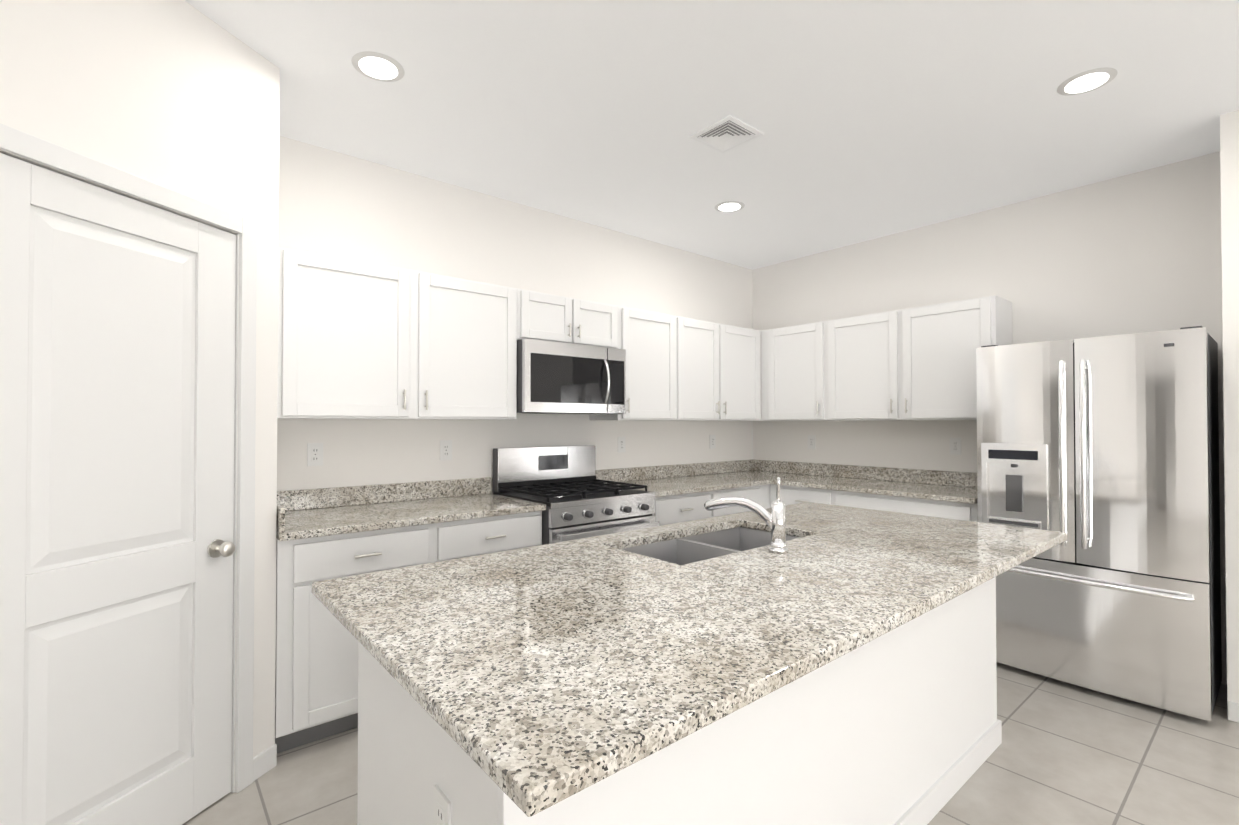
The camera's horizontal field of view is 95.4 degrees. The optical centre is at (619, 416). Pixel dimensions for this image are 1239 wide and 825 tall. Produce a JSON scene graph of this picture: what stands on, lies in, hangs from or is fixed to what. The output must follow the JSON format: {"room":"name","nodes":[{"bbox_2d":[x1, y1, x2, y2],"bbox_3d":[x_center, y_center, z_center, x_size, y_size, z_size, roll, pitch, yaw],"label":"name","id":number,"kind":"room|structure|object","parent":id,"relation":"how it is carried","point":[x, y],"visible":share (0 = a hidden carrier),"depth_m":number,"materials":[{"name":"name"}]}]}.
{"room":"kitchen","nodes":[
{"label":"kitchen","id":0,"kind":"room"},
{"bbox_2d":[0,0,279,792],"bbox_3d":[-1.738,-0.022,1.101,0.120,2.770,2.400,0,-1,15],"label":"wall","id":1,"kind":"structure","parent":0,"point":[181,96],"depth_m":1.88,"materials":[{"name":"white paint"}]},
{"bbox_2d":[0,153,235,824],"bbox_3d":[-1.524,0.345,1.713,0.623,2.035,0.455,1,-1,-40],"label":"pantry door","id":2,"kind":"structure","parent":1,"relation":"in","point":[117,375],"depth_m":1.69,"materials":[{"name":"white wood"}]},
{"bbox_2d":[0,123,256,792],"bbox_3d":[-1.556,0.315,1.725,0.136,2.111,0.872,0,-1,15],"label":"door frame","id":3,"kind":"structure","parent":1,"relation":"attached to","point":[28,146],"depth_m":2.07,"materials":[{"name":"white wood"}]},
{"bbox_2d":[253,744,276,780],"bbox_3d":[-1.675,1.320,1.067,0.012,0.085,2.399,0,-1,15],"label":"baseboard","id":4,"kind":"structure","parent":1,"relation":"attached to","point":[264,761],"depth_m":2.17,"materials":[{"name":"white"}]},
{"bbox_2d":[277,135,752,493],"bbox_3d":[-1.393,0.002,3.098,7.010,2.770,0.140,1,-1,-40],"label":"wall","id":5,"kind":"structure","parent":0,"point":[337,204],"depth_m":3.44,"materials":[{"name":"white paint"}]},
{"bbox_2d":[307,443,322,465],"bbox_3d":[-1.548,0.194,2.868,0.072,0.116,0.008,1,-1,-40],"label":"electrical outlet","id":6,"kind":"object","parent":5,"relation":"attached to","point":[314,454],"visible":1,"depth_m":2.87,"materials":[{"name":"white plastic"}]},
{"bbox_2d":[277,247,520,419],"bbox_3d":[-1.163,-0.364,2.979,1.236,0.760,0.338,1,-1,-40],"label":"upper cabinet","id":7,"kind":"object","parent":5,"relation":"attached to","point":[360,340],"depth_m":2.79,"materials":[{"name":"white wood"}]},
{"bbox_2d":[440,440,451,459],"bbox_3d":[-1.019,0.200,3.311,0.072,0.116,0.008,1,-1,-40],"label":"electrical outlet","id":8,"kind":"object","parent":5,"relation":"attached to","point":[445,449],"visible":1,"depth_m":3.31,"materials":[{"name":"white plastic"}]},
{"bbox_2d":[521,289,624,348],"bbox_3d":[-0.398,-0.589,3.622,0.760,0.295,0.338,1,-1,-40],"label":"upper cabinet","id":9,"kind":"object","parent":5,"relation":"attached to","point":[546,317],"depth_m":3.49,"materials":[{"name":"white wood"}]},
{"bbox_2d":[517,338,625,413],"bbox_3d":[-0.359,-0.226,3.571,0.752,0.422,0.452,1,-1,-40],"label":"microwave","id":10,"kind":"object","parent":9,"relation":"attached to","point":[559,378],"visible":0.96,"depth_m":3.39,"materials":[{"name":"silver metal"}]},
{"bbox_2d":[618,437,625,452],"bbox_3d":[0.016,0.210,4.178,0.072,0.116,0.008,1,-1,-40],"label":"electrical outlet","id":11,"kind":"object","parent":5,"relation":"attached to","point":[621,444],"visible":1,"depth_m":4.17,"materials":[{"name":"white plastic"}]},
{"bbox_2d":[589,307,684,420],"bbox_3d":[0.128,-0.351,4.059,0.611,0.760,0.338,1,-1,-40],"label":"upper cabinet","id":12,"kind":"object","parent":5,"relation":"attached to","point":[654,342],"depth_m":3.94,"materials":[{"name":"white wood"}]},
{"bbox_2d":[685,318,728,420],"bbox_3d":[0.489,-0.347,4.362,0.611,0.760,0.338,1,-1,-40],"label":"upper cabinet","id":13,"kind":"object","parent":5,"relation":"attached to","point":[706,343],"depth_m":4.30,"materials":[{"name":"white wood"}]},
{"bbox_2d":[710,435,715,448],"bbox_3d":[0.798,0.218,4.832,0.072,0.116,0.008,1,-1,-40],"label":"electrical outlet","id":14,"kind":"object","parent":5,"relation":"attached to","point":[712,441],"visible":1,"depth_m":4.83,"materials":[{"name":"white plastic"}]},
{"bbox_2d":[729,325,760,420],"bbox_3d":[0.859,-0.344,4.671,0.622,0.760,0.338,1,-1,-40],"label":"upper cabinet","id":15,"kind":"object","parent":5,"relation":"attached to","point":[744,343],"depth_m":4.60,"materials":[{"name":"white wood"}]},
{"bbox_2d":[182,662,1238,824],"bbox_3d":[0.333,1.391,-0.679,9.190,0.100,8.120,1,-1,-40],"label":"floor","id":16,"kind":"structure","parent":0,"point":[1064,753],"depth_m":2.17,"materials":[{"name":"tile"}]},
{"bbox_2d":[275,511,541,752],"bbox_3d":[-1.064,0.943,2.842,1.233,0.883,0.650,1,-1,-40],"label":"base cabinet","id":17,"kind":"object","parent":16,"relation":"on","point":[316,679],"visible":0.38,"depth_m":2.36,"materials":[{"name":"white wood"}]},
{"bbox_2d":[276,477,545,540],"bbox_3d":[-1.066,0.434,2.852,1.232,0.131,0.642,1,-1,-40],"label":"countertop","id":18,"kind":"structure","parent":17,"relation":"on","point":[309,513],"depth_m":2.86,"materials":[{"name":"stone"}]},
{"bbox_2d":[493,445,658,544],"bbox_3d":[-0.261,0.794,3.442,0.756,1.195,0.720,1,-1,-40],"label":"range","id":19,"kind":"object","parent":16,"relation":"on","point":[571,492],"visible":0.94,"depth_m":3.39,"materials":[{"name":"silver metal"}]},
{"bbox_2d":[357,582,1001,824],"bbox_3d":[0.442,0.932,1.954,2.346,0.883,0.844,1,-1,-40],"label":"kitchen island","id":20,"kind":"object","parent":16,"relation":"on","point":[835,665],"depth_m":1.47,"materials":[{"name":"white paint"}]},
{"bbox_2d":[434,784,450,824],"bbox_3d":[-0.339,0.777,1.075,0.008,0.114,0.070,1,-1,-40],"label":"outlet","id":21,"kind":"object","parent":20,"relation":"attached to","point":[442,809],"visible":1,"depth_m":1.07,"materials":[{"name":"white plastic"}]},
{"bbox_2d":[312,502,1066,821],"bbox_3d":[0.467,0.474,1.883,2.450,0.035,1.140,1,-1,-40],"label":"island countertop","id":22,"kind":"structure","parent":20,"relation":"on","point":[556,671],"depth_m":1.23,"materials":[{"name":"beige stone"}]},
{"bbox_2d":[632,526,803,561],"bbox_3d":[0.373,0.587,2.110,0.780,0.209,0.420,1,-1,-40],"label":"sink","id":23,"kind":"object","parent":22,"relation":"in","point":[693,547],"depth_m":2.30,"materials":[{"name":"silver metal"}]},
{"bbox_2d":[704,477,787,552],"bbox_3d":[0.443,0.331,1.988,0.106,0.252,0.308,1,-1,-40],"label":"faucet","id":24,"kind":"object","parent":22,"relation":"on","point":[774,519],"visible":1,"depth_m":1.90,"materials":[{"name":"silver metal"}]},
{"bbox_2d":[652,485,763,525],"bbox_3d":[0.422,0.958,4.107,1.137,0.884,0.618,1,-1,-40],"label":"base cabinet","id":25,"kind":"object","parent":16,"relation":"on","point":[673,509],"depth_m":3.79,"materials":[{"name":"white wood"}]},
{"bbox_2d":[595,462,771,497],"bbox_3d":[0.472,0.449,4.136,1.240,0.131,0.646,1,-1,-40],"label":"countertop","id":26,"kind":"structure","parent":25,"relation":"on","point":[678,479],"depth_m":4.30,"materials":[{"name":"stone"}]},
{"bbox_2d":[764,484,769,508],"bbox_3d":[1.123,0.965,4.693,0.803,0.884,0.618,1,-1,-40],"label":"base cabinet","id":27,"kind":"object","parent":16,"relation":"on","point":[766,487],"depth_m":4.33,"materials":[{"name":"white wood"}]},
{"bbox_2d":[770,484,829,507],"bbox_3d":[1.552,0.961,4.326,0.618,0.884,0.527,1,-1,-40],"label":"base cabinet","id":28,"kind":"object","parent":16,"relation":"on","point":[789,495],"depth_m":4.13,"materials":[{"name":"white wood"}]},
{"bbox_2d":[830,490,977,521],"bbox_3d":[2.006,0.954,3.783,0.618,0.884,0.889,1,-1,-40],"label":"base cabinet","id":29,"kind":"object","parent":16,"relation":"on","point":[925,507],"depth_m":3.55,"materials":[{"name":"white wood"}]},
{"bbox_2d":[720,459,977,503],"bbox_3d":[1.635,0.450,4.212,0.643,0.131,2.022,1,-1,-40],"label":"countertop","id":30,"kind":"structure","parent":29,"relation":"on","point":[951,486],"depth_m":4.06,"materials":[{"name":"stone"}]},
{"bbox_2d":[976,326,1221,721],"bbox_3d":[2.538,0.493,3.027,0.724,1.787,0.905,1,-1,-40],"label":"fridge","id":31,"kind":"object","parent":16,"relation":"on","point":[1102,452],"visible":0.85,"depth_m":2.74,"materials":[{"name":"silver metal"}]},
{"bbox_2d":[185,0,1238,269],"bbox_3d":[0.333,-1.479,-0.644,9.190,0.100,8.120,1,-1,-40],"label":"ceiling","id":32,"kind":"structure","parent":0,"point":[873,118],"depth_m":2.48,"materials":[{"name":"white paint"}]},
{"bbox_2d":[351,51,404,81],"bbox_3d":[-0.962,-1.389,2.249,0.196,0.005,0.196,1,-1,-40],"label":"recessed light","id":33,"kind":"object","parent":32,"relation":"in","point":[377,66],"visible":1,"depth_m":2.24,"materials":[{"name":"white plastic"}]},
{"bbox_2d":[689,115,763,152],"bbox_3d":[0.525,-1.380,2.775,0.256,0.010,0.256,1,-1,-40],"label":"ceiling vent","id":34,"kind":"object","parent":32,"relation":"in","point":[727,132],"visible":0.88,"depth_m":2.76,"materials":[{"name":"white metal"}]},
{"bbox_2d":[714,201,744,211],"bbox_3d":[0.721,-1.372,3.697,0.196,0.005,0.196,1,-1,-40],"label":"recessed light","id":35,"kind":"object","parent":32,"relation":"in","point":[729,206],"visible":1,"depth_m":3.68,"materials":[{"name":"white plastic"}]},
{"bbox_2d":[1057,67,1117,95],"bbox_3d":[1.943,-1.388,2.346,0.196,0.005,0.196,1,-1,-40],"label":"recessed light","id":36,"kind":"object","parent":32,"relation":"in","point":[1086,81],"visible":1,"depth_m":2.33,"materials":[{"name":"white plastic"}]},
{"bbox_2d":[753,151,1226,683],"bbox_3d":[2.294,0.014,4.045,0.140,2.770,3.140,1,-1,-40],"label":"wall","id":37,"kind":"structure","parent":0,"point":[1141,251],"depth_m":3.57,"materials":[{"name":"white paint"}]},
{"bbox_2d":[761,322,820,420],"bbox_3d":[1.501,-0.344,4.621,0.338,0.760,0.598,1,-1,-40],"label":"upper cabinet","id":38,"kind":"object","parent":37,"relation":"attached to","point":[791,355],"depth_m":4.52,"materials":[{"name":"white wood"}]},
{"bbox_2d":[808,435,815,448],"bbox_3d":[1.615,0.217,4.738,0.008,0.116,0.072,1,-1,-40],"label":"electrical outlet","id":39,"kind":"object","parent":37,"relation":"attached to","point":[811,441],"visible":1,"depth_m":4.73,"materials":[{"name":"white plastic"}]},
{"bbox_2d":[821,295,1011,420],"bbox_3d":[2.051,-0.352,3.963,0.338,0.760,1.118,1,-1,-40],"label":"upper cabinet","id":40,"kind":"object","parent":37,"relation":"attached to","point":[917,363],"depth_m":3.81,"materials":[{"name":"white wood"}]},
{"bbox_2d":[950,438,960,454],"bbox_3d":[2.321,0.207,3.895,0.008,0.116,0.072,1,-1,-40],"label":"electrical outlet","id":41,"kind":"object","parent":37,"relation":"attached to","point":[955,446],"visible":1,"depth_m":3.89,"materials":[{"name":"white plastic"}]},
{"bbox_2d":[1220,110,1238,703],"bbox_3d":[4.572,-0.024,0.934,0.640,2.770,4.845,1,-1,-40],"label":"wall","id":42,"kind":"structure","parent":0,"point":[1229,146],"depth_m":2.57,"materials":[{"name":"white paint"}]},
{"bbox_2d":[1227,701,1238,722],"bbox_3d":[4.321,1.316,0.709,0.012,0.085,4.843,1,-1,-40],"label":"baseboard","id":43,"kind":"structure","parent":42,"relation":"attached to","point":[1233,711],"depth_m":2.55,"materials":[{"name":"white"}]}
]}

